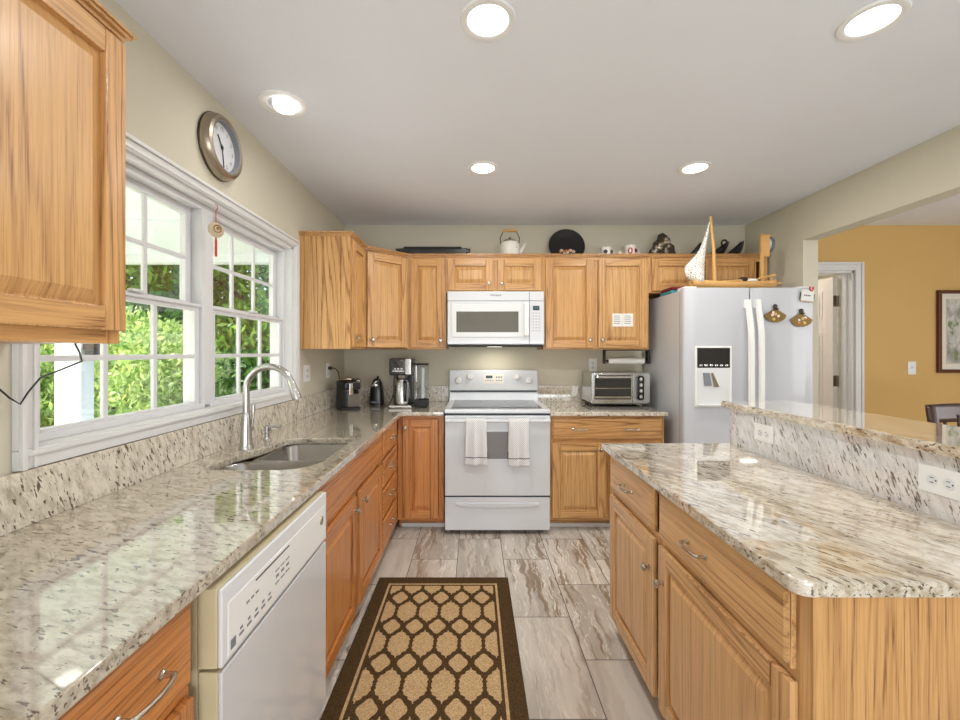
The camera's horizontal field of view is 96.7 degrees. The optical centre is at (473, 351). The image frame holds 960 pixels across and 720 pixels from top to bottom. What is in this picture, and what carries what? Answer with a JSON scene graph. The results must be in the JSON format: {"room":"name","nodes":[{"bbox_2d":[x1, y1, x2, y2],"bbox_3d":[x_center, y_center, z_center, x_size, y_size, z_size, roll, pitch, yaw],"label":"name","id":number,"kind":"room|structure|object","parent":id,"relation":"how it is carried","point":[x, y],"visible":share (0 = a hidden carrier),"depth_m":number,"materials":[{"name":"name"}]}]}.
{"room":"kitchen","nodes":[
{"label":"kitchen","id":0,"kind":"room"},
{"bbox_2d":[0,0,344,475],"bbox_3d":[-1.210,0.100,0.398,0.140,2.430,6.996,0,0,0],"label":"wall","id":1,"kind":"structure","parent":0,"point":[165,105],"depth_m":1.71,"materials":[{"name":"beige paint"}]},
{"bbox_2d":[0,0,136,343],"bbox_3d":[-0.988,-0.403,0.742,0.342,0.765,0.644,0,0,0],"label":"upper cabinet","id":2,"kind":"object","parent":1,"relation":"attached to","point":[63,62],"visible":1,"depth_m":0.88,"materials":[{"name":"brown wood"}]},
{"bbox_2d":[0,343,82,404],"bbox_3d":[-1.010,0.054,0.999,0.224,0.149,0.140,0,0,0],"label":"power cord","id":3,"kind":"object","parent":2,"relation":"hanging from","point":[75,344],"visible":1,"depth_m":1.04,"materials":[{"name":"black plastic"}]},
{"bbox_2d":[12,132,299,471],"bbox_3d":[-1.191,-0.206,1.888,0.158,1.003,1.676,0,0,0],"label":"window","id":4,"kind":"structure","parent":1,"relation":"in","point":[191,255],"depth_m":1.64,"materials":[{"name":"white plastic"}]},
{"bbox_2d":[208,204,223,256],"bbox_3d":[-1.100,-0.520,1.821,0.024,0.225,0.066,0,0,34],"label":"charm","id":5,"kind":"object","parent":4,"relation":"hanging from","point":[215,229],"visible":1,"depth_m":1.82,"materials":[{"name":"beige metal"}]},
{"bbox_2d":[205,209,284,406],"bbox_3d":[-1.216,-0.199,2.283,0.092,0.886,0.754,0,0,0],"label":"window","id":6,"kind":"structure","parent":4,"relation":"attached to","point":[276,317],"depth_m":2.37,"materials":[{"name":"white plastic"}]},
{"bbox_2d":[197,111,242,181],"bbox_3d":[-1.115,-0.907,1.895,0.048,0.285,0.285,0,0,0],"label":"wall clock","id":7,"kind":"object","parent":1,"relation":"attached to","point":[218,140],"visible":1,"depth_m":1.87,"materials":[{"name":"grey metal"}]},
{"bbox_2d":[0,386,448,535],"bbox_3d":[-0.680,0.366,1.677,0.917,0.139,4.155,0,0,0],"label":"backsplash","id":8,"kind":"structure","parent":1,"relation":"attached to","point":[30,496],"depth_m":1.38,"materials":[{"name":"stone"}]},
{"bbox_2d":[303,365,309,381],"bbox_3d":[-1.135,0.145,2.900,0.008,0.115,0.116,0,0,0],"label":"outlet","id":9,"kind":"object","parent":1,"relation":"attached to","point":[306,368],"visible":1,"depth_m":2.89,"materials":[{"name":"white plastic"}]},
{"bbox_2d":[326,363,329,377],"bbox_3d":[-1.135,0.145,3.320,0.008,0.115,0.072,0,0,0],"label":"outlet","id":10,"kind":"object","parent":1,"relation":"attached to","point":[327,364],"visible":1,"depth_m":3.30,"materials":[{"name":"white plastic"}]},
{"bbox_2d":[298,231,366,348],"bbox_3d":[-0.951,-0.403,2.955,0.376,0.765,0.379,0,0,0],"label":"upper cabinet","id":11,"kind":"object","parent":1,"relation":"attached to","point":[332,263],"visible":1,"depth_m":2.79,"materials":[{"name":"brown wood"}]},
{"bbox_2d":[317,501,663,719],"bbox_3d":[2.210,1.355,1.250,6.980,0.080,8.700,0,0,0],"label":"floor","id":12,"kind":"structure","parent":0,"point":[576,663],"depth_m":2.23,"materials":[{"name":"tile"}]},
{"bbox_2d":[58,602,192,719],"bbox_3d":[-0.822,0.891,0.547,0.627,0.848,0.595,0,0,0],"label":"base cabinet","id":13,"kind":"object","parent":12,"relation":"on","point":[152,683],"visible":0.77,"depth_m":0.72,"materials":[{"name":"brown wood"}]},
{"bbox_2d":[188,491,325,719],"bbox_3d":[-0.812,0.896,1.168,0.615,0.838,0.612,0,0,0],"label":"dishwasher","id":14,"kind":"object","parent":12,"relation":"on","point":[258,631],"visible":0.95,"depth_m":1.06,"materials":[{"name":"plastic"}]},
{"bbox_2d":[188,596,201,719],"bbox_3d":[-0.840,0.846,1.168,0.560,0.738,0.612,0,0,0],"label":"tub","id":15,"kind":"object","parent":14,"relation":"in","point":[195,685],"depth_m":0.86,"materials":[{"name":"plastic"}]},
{"bbox_2d":[240,434,381,678],"bbox_3d":[-0.827,0.891,2.026,0.617,0.848,1.078,0,0,0],"label":"base cabinet","id":16,"kind":"object","parent":12,"relation":"on","point":[353,539],"visible":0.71,"depth_m":1.90,"materials":[{"name":"brown wood"}]},
{"bbox_2d":[0,402,447,719],"bbox_3d":[-0.680,0.451,1.677,0.916,0.030,4.154,0,0,0],"label":"countertop","id":17,"kind":"structure","parent":16,"relation":"on","point":[83,587],"depth_m":0.92,"materials":[{"name":"stone"}]},
{"bbox_2d":[238,363,301,449],"bbox_3d":[-0.924,0.244,1.955,0.283,0.384,0.096,0,0,0],"label":"faucet","id":18,"kind":"object","parent":17,"relation":"on","point":[247,420],"visible":1,"depth_m":1.93,"materials":[{"name":"metal"}]},
{"bbox_2d":[263,425,283,439],"bbox_3d":[-0.998,0.400,2.125,0.105,0.072,0.040,0,0,0],"label":"soap dispenser","id":19,"kind":"object","parent":17,"relation":"on","point":[267,428],"visible":1,"depth_m":2.12,"materials":[{"name":"metal"}]},
{"bbox_2d":[217,444,345,469],"bbox_3d":[-0.808,0.562,1.873,0.467,0.189,0.635,0,0,0],"label":"sink","id":20,"kind":"object","parent":17,"relation":"in","point":[295,456],"visible":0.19,"depth_m":2.06,"materials":[{"name":"metal"}]},
{"bbox_2d":[217,461,322,469],"bbox_3d":[-0.808,0.562,1.688,0.467,0.189,0.267,0,0,0],"label":"basin","id":21,"kind":"object","parent":20,"relation":"in","point":[248,465],"depth_m":1.80,"materials":[{"name":"silver metal"}]},
{"bbox_2d":[253,444,345,461],"bbox_3d":[-0.770,0.542,2.002,0.390,0.149,0.376,0,0,0],"label":"basin","id":22,"kind":"object","parent":20,"relation":"in","point":[296,452],"depth_m":2.16,"materials":[{"name":"silver metal"}]},
{"bbox_2d":[336,378,360,410],"bbox_3d":[-0.977,0.318,3.307,0.166,0.236,0.250,0,0,-29],"label":"toaster","id":23,"kind":"object","parent":17,"relation":"on","point":[347,389],"visible":1,"depth_m":3.23,"materials":[{"name":"black plastic"}]},
{"bbox_2d":[328,366,339,378],"bbox_3d":[-1.082,0.264,3.316,0.103,0.303,0.027,0,0,7],"label":"power cord","id":24,"kind":"object","parent":23,"relation":"attached to","point":[329,367],"visible":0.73,"depth_m":3.32,"materials":[{"name":"black plastic"}]},
{"bbox_2d":[340,407,360,410],"bbox_3d":[-0.940,0.428,3.237,0.140,0.016,0.090,0,0,-29],"label":"drip tray","id":25,"kind":"object","parent":23,"relation":"on","point":[341,408],"depth_m":3.21,"materials":[{"name":"black plastic"}]},
{"bbox_2d":[369,376,384,405],"bbox_3d":[-0.800,0.316,3.515,0.120,0.240,0.114,0,0,0],"label":"can opener","id":26,"kind":"object","parent":17,"relation":"on","point":[377,390],"visible":0.97,"depth_m":3.48,"materials":[{"name":"black plastic"}]},
{"bbox_2d":[389,358,429,408],"bbox_3d":[-0.508,0.242,3.375,0.297,0.388,0.251,0,0,0],"label":"coffee maker","id":27,"kind":"object","parent":17,"relation":"on","point":[403,370],"visible":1,"depth_m":3.31,"materials":[{"name":"black plastic"}]},
{"bbox_2d":[380,420,397,551],"bbox_3d":[-0.822,0.891,2.854,0.627,0.848,0.572,0,0,0],"label":"base cabinet","id":28,"kind":"object","parent":12,"relation":"on","point":[389,462],"visible":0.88,"depth_m":2.76,"materials":[{"name":"brown wood"}]},
{"bbox_2d":[398,413,444,526],"bbox_3d":[-0.392,0.891,3.421,0.340,0.848,0.657,0,0,0],"label":"base cabinet","id":29,"kind":"object","parent":12,"relation":"on","point":[421,439],"visible":0.93,"depth_m":3.12,"materials":[{"name":"brown wood"}]},
{"bbox_2d":[320,577,528,719],"bbox_3d":[-0.175,1.310,1.512,0.745,0.008,1.925,0,0,0],"label":"rug","id":30,"kind":"object","parent":12,"relation":"on","point":[422,648],"visible":1,"depth_m":1.84,"materials":[{"name":"brown fabric"}]},
{"bbox_2d":[444,370,550,531],"bbox_3d":[0.168,0.735,3.368,0.764,1.160,0.737,0,0,0],"label":"range","id":31,"kind":"object","parent":12,"relation":"on","point":[496,495],"visible":1,"depth_m":3.06,"materials":[{"name":"white metal"}]},
{"bbox_2d":[465,418,486,465],"bbox_3d":[0.015,0.632,3.005,0.158,0.326,0.049,0,0,0],"label":"dish towel","id":32,"kind":"object","parent":31,"relation":"hanging from","point":[476,428],"visible":1,"depth_m":2.99,"materials":[{"name":"white fabric"}]},
{"bbox_2d":[444,400,549,412],"bbox_3d":[0.168,0.428,3.385,0.764,0.030,0.630,0,0,0],"label":"cooktop","id":33,"kind":"object","parent":31,"relation":"in","point":[453,406],"depth_m":3.21,"materials":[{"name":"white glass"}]},
{"bbox_2d":[508,418,529,466],"bbox_3d":[0.315,0.636,3.007,0.150,0.334,0.045,0,0,0],"label":"dish towel","id":34,"kind":"object","parent":31,"relation":"hanging from","point":[518,428],"visible":1,"depth_m":2.99,"materials":[{"name":"white fabric"}]},
{"bbox_2d":[402,523,609,526],"bbox_3d":[0.427,1.300,3.212,1.945,0.030,0.015,0,0,0],"label":"baseboard","id":35,"kind":"structure","parent":12,"relation":"on","point":[403,524],"depth_m":3.21,"materials":[{"name":"white paint"}]},
{"bbox_2d":[550,416,663,522],"bbox_3d":[0.977,0.891,3.417,0.842,0.848,0.667,0,0,0],"label":"base cabinet","id":36,"kind":"object","parent":12,"relation":"on","point":[580,489],"visible":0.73,"depth_m":3.12,"materials":[{"name":"brown wood"}]},
{"bbox_2d":[541,402,667,415],"bbox_3d":[0.982,0.451,3.427,0.852,0.030,0.654,0,0,0],"label":"countertop","id":37,"kind":"structure","parent":36,"relation":"on","point":[556,408],"depth_m":3.18,"materials":[{"name":"stone"}]},
{"bbox_2d":[582,371,649,406],"bbox_3d":[1.163,0.300,3.508,0.470,0.272,0.324,0,0,0],"label":"toaster oven","id":38,"kind":"object","parent":37,"relation":"on","point":[598,387],"visible":1,"depth_m":3.38,"materials":[{"name":"metal"}]},
{"bbox_2d":[595,396,630,397],"bbox_3d":[1.101,0.359,3.379,0.281,0.014,0.002,0,0,0],"label":"tray","id":39,"kind":"object","parent":38,"relation":"on","point":[595,396],"depth_m":3.38,"materials":[{"name":"grey metal"}]},
{"bbox_2d":[644,287,812,442],"bbox_3d":[1.925,0.426,3.317,0.909,1.777,0.799,0,0,0],"label":"refrigerator","id":40,"kind":"object","parent":12,"relation":"on","point":[708,347],"visible":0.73,"depth_m":2.99,"materials":[{"name":"white metal"}]},
{"bbox_2d":[660,287,681,296],"bbox_3d":[1.610,-0.468,3.330,0.240,0.056,0.200,0,0,0],"label":"folded cloth","id":41,"kind":"object","parent":40,"relation":"on","point":[670,290],"visible":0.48,"depth_m":3.26,"materials":[{"name":"teal fabric"}]},
{"bbox_2d":[685,216,780,287],"bbox_3d":[1.901,-0.726,3.140,0.710,0.544,0.116,0,0,0],"label":"model sailboat","id":42,"kind":"object","parent":40,"relation":"on","point":[764,239],"visible":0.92,"depth_m":3.12,"materials":[{"name":"brown wood"}]},
{"bbox_2d":[764,304,785,321],"bbox_3d":[2.100,-0.270,2.974,0.153,0.128,0.016,0,0,0],"label":"magnet","id":43,"kind":"object","parent":40,"relation":"attached to","point":[774,315],"visible":1,"depth_m":2.97,"materials":[{"name":"gold metal"}]},
{"bbox_2d":[790,309,811,326],"bbox_3d":[2.282,-0.239,2.974,0.153,0.128,0.016,0,0,0],"label":"magnet","id":44,"kind":"object","parent":40,"relation":"attached to","point":[800,320],"visible":1,"depth_m":2.97,"materials":[{"name":"gold metal"}]},
{"bbox_2d":[799,287,814,301],"bbox_3d":[2.323,-0.400,2.970,0.109,0.109,0.019,0,0,0],"label":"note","id":45,"kind":"object","parent":40,"relation":"attached to","point":[806,295],"visible":1,"depth_m":2.97,"materials":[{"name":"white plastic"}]},
{"bbox_2d":[610,456,959,719],"bbox_3d":[0.914,0.891,1.422,0.632,0.848,1.196,0,0,0],"label":"base cabinet","id":46,"kind":"object","parent":12,"relation":"on","point":[710,634],"visible":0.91,"depth_m":1.00,"materials":[{"name":"brown wood"}]},
{"bbox_2d":[602,443,959,597],"bbox_3d":[0.918,0.451,1.425,0.613,0.030,1.240,0,0,0],"label":"countertop","id":47,"kind":"structure","parent":46,"relation":"on","point":[817,536],"depth_m":1.08,"materials":[{"name":"stone"}]},
{"bbox_2d":[925,403,959,426],"bbox_3d":[3.074,0.820,2.464,0.455,0.990,0.527,0,0,6],"label":"dining chair","id":48,"kind":"object","parent":12,"relation":"on","point":[950,412],"visible":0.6,"depth_m":2.69,"materials":[{"name":"brown wood"}]},
{"bbox_2d":[115,0,959,224],"bbox_3d":[2.210,-1.165,1.250,6.980,0.100,8.700,0,0,0],"label":"ceiling","id":49,"kind":"structure","parent":0,"point":[588,112],"depth_m":1.88,"materials":[{"name":"paint"}]},
{"bbox_2d":[257,90,307,117],"bbox_3d":[-0.858,-1.132,1.918,0.210,0.102,0.210,0,0,0],"label":"recessed light","id":50,"kind":"object","parent":49,"relation":"in","point":[282,103],"visible":0.82,"depth_m":1.89,"materials":[{"name":"white plastic"}]},
{"bbox_2d":[468,161,498,174],"bbox_3d":[0.055,-1.111,2.586,0.188,0.007,0.188,0,0,0],"label":"recessed light","id":51,"kind":"object","parent":49,"relation":"in","point":[480,167],"visible":1,"depth_m":2.58,"materials":[{"name":"white plastic"}]},
{"bbox_2d":[460,0,515,40],"bbox_3d":[0.047,-1.111,1.433,0.188,0.007,0.188,0,0,0],"label":"recessed light","id":52,"kind":"object","parent":49,"relation":"in","point":[481,20],"visible":1,"depth_m":1.43,"materials":[{"name":"white plastic"}]},
{"bbox_2d":[678,161,712,174],"bbox_3d":[1.339,-1.111,2.586,0.188,0.007,0.188,0,0,0],"label":"recessed light","id":53,"kind":"object","parent":49,"relation":"in","point":[693,168],"visible":1,"depth_m":2.58,"materials":[{"name":"white plastic"}]},
{"bbox_2d":[836,0,911,40],"bbox_3d":[1.337,-1.111,1.433,0.188,0.007,0.188,0,0,0],"label":"recessed light","id":54,"kind":"object","parent":49,"relation":"in","point":[877,17],"visible":1,"depth_m":1.43,"materials":[{"name":"white plastic"}]},
{"bbox_2d":[345,225,959,500],"bbox_3d":[2.230,0.100,3.826,6.740,2.430,0.140,0,0,0],"label":"wall","id":55,"kind":"structure","parent":0,"point":[905,266],"depth_m":3.76,"materials":[{"name":"paint"}]},
{"bbox_2d":[332,245,408,349],"bbox_3d":[-0.827,-0.403,3.443,0.629,0.765,0.629,0,0,0],"label":"upper cabinet","id":56,"kind":"object","parent":55,"relation":"attached to","point":[386,270],"visible":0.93,"depth_m":3.26,"materials":[{"name":"brown wood"}]},
{"bbox_2d":[396,247,470,253],"bbox_3d":[-0.340,-0.814,3.580,0.621,0.102,0.200,0,0,0],"label":"roasting pan","id":57,"kind":"object","parent":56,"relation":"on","point":[410,250],"visible":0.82,"depth_m":3.48,"materials":[{"name":"black metal"}]},
{"bbox_2d":[408,254,448,349],"bbox_3d":[-0.376,-0.403,3.567,0.307,0.765,0.375,0,0,0],"label":"upper cabinet","id":58,"kind":"object","parent":55,"relation":"attached to","point":[427,294],"visible":0.98,"depth_m":3.41,"materials":[{"name":"brown wood"}]},
{"bbox_2d":[446,254,543,291],"bbox_3d":[0.167,-0.632,3.567,0.778,0.305,0.375,0,0,0],"label":"upper cabinet","id":59,"kind":"object","parent":55,"relation":"attached to","point":[464,272],"visible":0.96,"depth_m":3.41,"materials":[{"name":"brown wood"}]},
{"bbox_2d":[447,291,543,346],"bbox_3d":[0.170,-0.260,3.531,0.756,0.434,0.444,0,0,0],"label":"microwave","id":60,"kind":"object","parent":59,"relation":"attached to","point":[474,318],"visible":1,"depth_m":3.34,"materials":[{"name":"white plastic"}]},
{"bbox_2d":[500,229,525,253],"bbox_3d":[0.310,-0.896,3.562,0.198,0.266,0.172,0,0,36],"label":"kettle","id":61,"kind":"object","parent":59,"relation":"on","point":[509,246],"visible":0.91,"depth_m":3.51,"materials":[{"name":"beige ceramic"}]},
{"bbox_2d":[538,386,583,401],"bbox_3d":[0.982,0.366,3.744,0.852,0.139,0.021,0,0,0],"label":"backsplash","id":62,"kind":"structure","parent":55,"relation":"attached to","point":[545,393],"depth_m":3.73,"materials":[{"name":"stone"}]},
{"bbox_2d":[589,359,596,370],"bbox_3d":[1.045,0.115,3.751,0.072,0.115,0.008,0,0,0],"label":"outlet","id":63,"kind":"object","parent":55,"relation":"attached to","point":[592,362],"visible":0.86,"depth_m":3.75,"materials":[{"name":"white plastic"}]},
{"bbox_2d":[537,254,649,349],"bbox_3d":[0.979,-0.403,3.567,0.846,0.765,0.375,0,0,0],"label":"upper cabinet","id":64,"kind":"object","parent":55,"relation":"attached to","point":[582,292],"visible":0.98,"depth_m":3.41,"materials":[{"name":"brown wood"}]},
{"bbox_2d":[549,229,584,253],"bbox_3d":[0.802,-0.918,3.688,0.314,0.306,0.081,0,0,2],"label":"plate","id":65,"kind":"object","parent":64,"relation":"on","point":[564,241],"visible":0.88,"depth_m":3.70,"materials":[{"name":"black ceramic"}]},
{"bbox_2d":[600,247,614,253],"bbox_3d":[1.116,-0.816,3.559,0.125,0.105,0.096,0,0,0],"label":"mug","id":66,"kind":"object","parent":64,"relation":"on","point":[603,250],"visible":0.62,"depth_m":3.52,"materials":[{"name":"beige ceramic"}]},
{"bbox_2d":[612,314,632,326],"bbox_3d":[1.187,-0.255,3.405,0.166,0.104,0.003,0,0,0],"label":"card","id":67,"kind":"object","parent":64,"relation":"attached to","point":[618,320],"visible":1,"depth_m":3.40,"materials":[{"name":"white paper"}]},
{"bbox_2d":[603,350,649,363],"bbox_3d":[1.268,0.040,3.560,0.380,0.119,0.060,0,0,0],"label":"paper towel holder","id":68,"kind":"object","parent":64,"relation":"attached to","point":[646,360],"visible":0.86,"depth_m":3.54,"materials":[{"name":"metal"}]},
{"bbox_2d":[624,245,639,253],"bbox_3d":[1.309,-0.824,3.551,0.118,0.122,0.099,0,0,32],"label":"mug","id":69,"kind":"object","parent":64,"relation":"on","point":[628,249],"visible":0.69,"depth_m":3.52,"materials":[{"name":"beige ceramic"}]},
{"bbox_2d":[649,254,766,297],"bbox_3d":[1.879,-0.630,3.578,0.955,0.310,0.352,0,0,0],"label":"upper cabinet","id":70,"kind":"object","parent":55,"relation":"attached to","point":[666,271],"visible":0.46,"depth_m":3.41,"materials":[{"name":"brown wood"}]},
{"bbox_2d":[648,233,675,253],"bbox_3d":[1.575,-0.880,3.564,0.246,0.234,0.042,0,0,0],"label":"ornament","id":71,"kind":"object","parent":70,"relation":"on","point":[662,245],"visible":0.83,"depth_m":3.56,"materials":[{"name":"brown metal"}]},
{"bbox_2d":[690,241,702,253],"bbox_3d":[1.849,-0.849,3.566,0.115,0.149,0.115,0,0,36],"label":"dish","id":72,"kind":"object","parent":70,"relation":"on","point":[699,245],"visible":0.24,"depth_m":3.60,"materials":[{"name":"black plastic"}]},
{"bbox_2d":[709,239,728,253],"bbox_3d":[2.028,-0.861,3.567,0.223,0.171,0.108,0,0,-11],"label":"dish","id":73,"kind":"object","parent":70,"relation":"on","point":[721,250],"visible":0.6,"depth_m":3.55,"materials":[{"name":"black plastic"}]},
{"bbox_2d":[727,240,743,253],"bbox_3d":[2.166,-0.852,3.566,0.189,0.163,0.108,0,0,-9],"label":"dish","id":74,"kind":"object","parent":70,"relation":"on","point":[737,249],"visible":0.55,"depth_m":3.57,"materials":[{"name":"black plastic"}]},
{"bbox_2d":[818,277,838,407],"bbox_3d":[3.305,0.310,4.266,0.103,1.990,0.791,0,0,-3],"label":"door","id":75,"kind":"structure","parent":55,"relation":"in","point":[828,301],"depth_m":3.96,"materials":[{"name":"white wood"}]},
{"bbox_2d":[818,262,863,411],"bbox_3d":[2.953,0.263,3.816,0.935,2.105,0.160,0,0,0],"label":"door frame","id":76,"kind":"structure","parent":55,"relation":"attached to","point":[850,275],"depth_m":3.76,"materials":[{"name":"white paint"}]},
{"bbox_2d":[908,361,915,373],"bbox_3d":[3.850,0.140,3.747,0.072,0.115,0.016,0,0,0],"label":"light switch","id":77,"kind":"object","parent":55,"relation":"attached to","point":[911,364],"visible":1,"depth_m":3.75,"materials":[{"name":"white plastic"}]},
{"bbox_2d":[936,290,959,372],"bbox_3d":[4.370,-0.180,3.741,0.610,0.724,0.025,0,0,0],"label":"framed picture","id":78,"kind":"object","parent":55,"relation":"attached to","point":[947,301],"visible":1,"depth_m":3.74,"materials":[{"name":"brown wood"}]},
{"bbox_2d":[947,300,959,362],"bbox_3d":[4.370,-0.180,3.744,0.440,0.554,0.002,0,0,0],"label":"print","id":79,"kind":"object","parent":78,"relation":"attached to","point":[953,306],"depth_m":3.74},
{"bbox_2d":[818,276,837,407],"bbox_3d":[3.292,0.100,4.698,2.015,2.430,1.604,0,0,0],"label":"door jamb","id":80,"kind":"structure","parent":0,"point":[819,277],"depth_m":4.94,"materials":[{"name":"beige paint"}]},
{"bbox_2d":[745,125,959,404],"bbox_3d":[2.439,0.100,0.378,0.109,2.430,6.756,0,0,0],"label":"wall","id":81,"kind":"structure","parent":0,"point":[927,172],"depth_m":2.74,"materials":[{"name":"beige paint"}]},
{"bbox_2d":[770,237,774,251],"bbox_3d":[2.354,-0.862,3.440,0.062,0.124,0.124,0,0,0],"label":"smoke detector","id":82,"kind":"object","parent":81,"relation":"attached to","point":[772,241],"visible":0.21,"depth_m":3.39,"materials":[{"name":"white plastic"}]},
{"bbox_3d":[1.309,0.791,1.415,0.122,1.048,1.230,0,0,0],"label":"wall","id":83,"kind":"structure","parent":0,"visible":0},
{"bbox_2d":[721,401,959,459],"bbox_3d":[1.363,0.251,1.403,0.335,0.031,1.325,0,0,0],"label":"bar","id":84,"kind":"object","parent":83,"relation":"on","point":[934,438],"visible":1,"depth_m":1.40,"materials":[{"name":"stone"}]},
{"bbox_2d":[730,409,959,525],"bbox_3d":[1.236,0.366,1.425,0.020,0.199,1.240,0,0,0],"label":"backsplash","id":85,"kind":"structure","parent":83,"relation":"attached to","point":[889,472],"depth_m":1.38,"materials":[{"name":"stone"}]},
{"bbox_2d":[754,423,773,444],"bbox_3d":[1.221,0.343,1.800,0.008,0.072,0.115,0,0,0],"label":"outlet","id":86,"kind":"object","parent":85,"relation":"attached to","point":[764,433],"visible":1,"depth_m":1.79,"materials":[{"name":"white plastic"}]},
{"bbox_2d":[918,463,959,500],"bbox_3d":[1.221,0.340,1.115,0.008,0.072,0.115,0,0,0],"label":"outlet","id":87,"kind":"object","parent":85,"relation":"attached to","point":[939,481],"visible":1,"depth_m":1.12,"materials":[{"name":"white plastic"}]},
{"bbox_2d":[926,474,938,485],"bbox_3d":[1.219,0.340,1.135,0.003,0.031,0.031,0,0,0],"label":"receptacle","id":88,"kind":"object","parent":87,"relation":"attached to","point":[931,479],"depth_m":1.13,"materials":[{"name":"white plastic"}]},
{"bbox_2d":[943,478,955,490],"bbox_3d":[1.219,0.340,1.095,0.003,0.031,0.031,0,0,0],"label":"receptacle","id":89,"kind":"object","parent":87,"relation":"attached to","point":[949,484],"depth_m":1.09,"materials":[{"name":"white plastic"}]},
{"label":"outside","id":90,"kind":"structure","parent":0,"visible":0},
{"bbox_3d":[-30.640,1.715,17.500,58.720,0.100,85.000,0,0,0],"label":"lawn","id":91,"kind":"structure","parent":90,"visible":0},
{"bbox_2d":[40,344,54,427],"bbox_3d":[-6.196,0.669,5.716,1.871,2.040,1.539,0,0,-27],"label":"shrub","id":92,"kind":"object","parent":91,"relation":"on","point":[44,422],"visible":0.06,"depth_m":5.78,"materials":[{"name":"green plant"}]},
{"bbox_2d":[40,305,179,425],"bbox_3d":[-5.051,0.502,6.058,1.604,2.329,1.686,0,0,0],"label":"shrub","id":93,"kind":"object","parent":91,"relation":"on","point":[113,410],"visible":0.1,"depth_m":5.76,"materials":[{"name":"green plant"}]},
{"bbox_2d":[41,265,182,420],"bbox_3d":[-7.337,-2.142,8.344,3.751,7.717,3.520,0,0,-40],"label":"tree","id":94,"kind":"object","parent":91,"relation":"on","point":[131,279],"visible":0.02,"depth_m":8.07,"materials":[{"name":"green plant"}]},
{"bbox_2d":[108,318,235,413],"bbox_3d":[-4.074,0.598,5.838,1.592,2.149,1.588,0,0,0],"label":"shrub","id":95,"kind":"object","parent":91,"relation":"on","point":[171,387],"visible":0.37,"depth_m":5.41,"materials":[{"name":"green plant"}]},
{"bbox_2d":[94,265,266,415],"bbox_3d":[-5.465,-2.394,8.497,3.852,8.163,3.895,0,0,34],"label":"tree","id":96,"kind":"object","parent":91,"relation":"on","point":[218,293],"visible":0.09,"depth_m":7.86,"materials":[{"name":"green plant"}]},
{"bbox_2d":[132,265,263,349],"bbox_3d":[-9.248,-3.817,12.716,6.473,11.052,6.042,0,0,-32],"label":"tree","id":97,"kind":"object","parent":91,"relation":"on","point":[220,265],"visible":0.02,"depth_m":12.77,"materials":[{"name":"green plant"}]},
{"bbox_2d":[213,266,264,387],"bbox_3d":[-5.172,-3.538,12.714,4.740,10.536,5.862,0,0,36],"label":"tree","id":98,"kind":"object","parent":91,"relation":"on","point":[263,266],"visible":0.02,"depth_m":10.80,"materials":[{"name":"green plant"}]},
{"bbox_2d":[213,265,269,393],"bbox_3d":[-4.040,-2.129,8.175,4.254,7.615,4.100,0,0,44],"label":"tree","id":99,"kind":"object","parent":91,"relation":"on","point":[264,301],"visible":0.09,"depth_m":7.57,"materials":[{"name":"green plant"}]},
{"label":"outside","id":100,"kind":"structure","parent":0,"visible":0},
{"bbox_3d":[-2.990,1.600,-0.700,3.420,0.330,10.600,0,0,0],"label":"floor","id":101,"kind":"structure","parent":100,"visible":0},
{"bbox_2d":[55,344,93,424],"bbox_3d":[-4.105,0.263,4.385,0.310,2.345,0.190,0,0,0],"label":"porch column","id":102,"kind":"structure","parent":101,"relation":"on","point":[74,385],"depth_m":4.31,"materials":[{"name":"white paint"}]},
{"bbox_2d":[83,344,99,354],"bbox_3d":[-3.894,-0.070,4.361,0.147,0.250,0.142,0,0,41],"label":"lantern","id":103,"kind":"object","parent":102,"relation":"attached to","point":[89,349],"visible":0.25,"depth_m":4.31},
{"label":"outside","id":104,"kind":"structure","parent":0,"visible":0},
{"bbox_2d":[126,188,268,264],"bbox_3d":[-2.990,-1.048,-0.700,3.419,0.275,10.600,0,0,0],"label":"ceiling","id":105,"kind":"structure","parent":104,"point":[163,223],"depth_m":3.81,"materials":[{"name":"white paint"}]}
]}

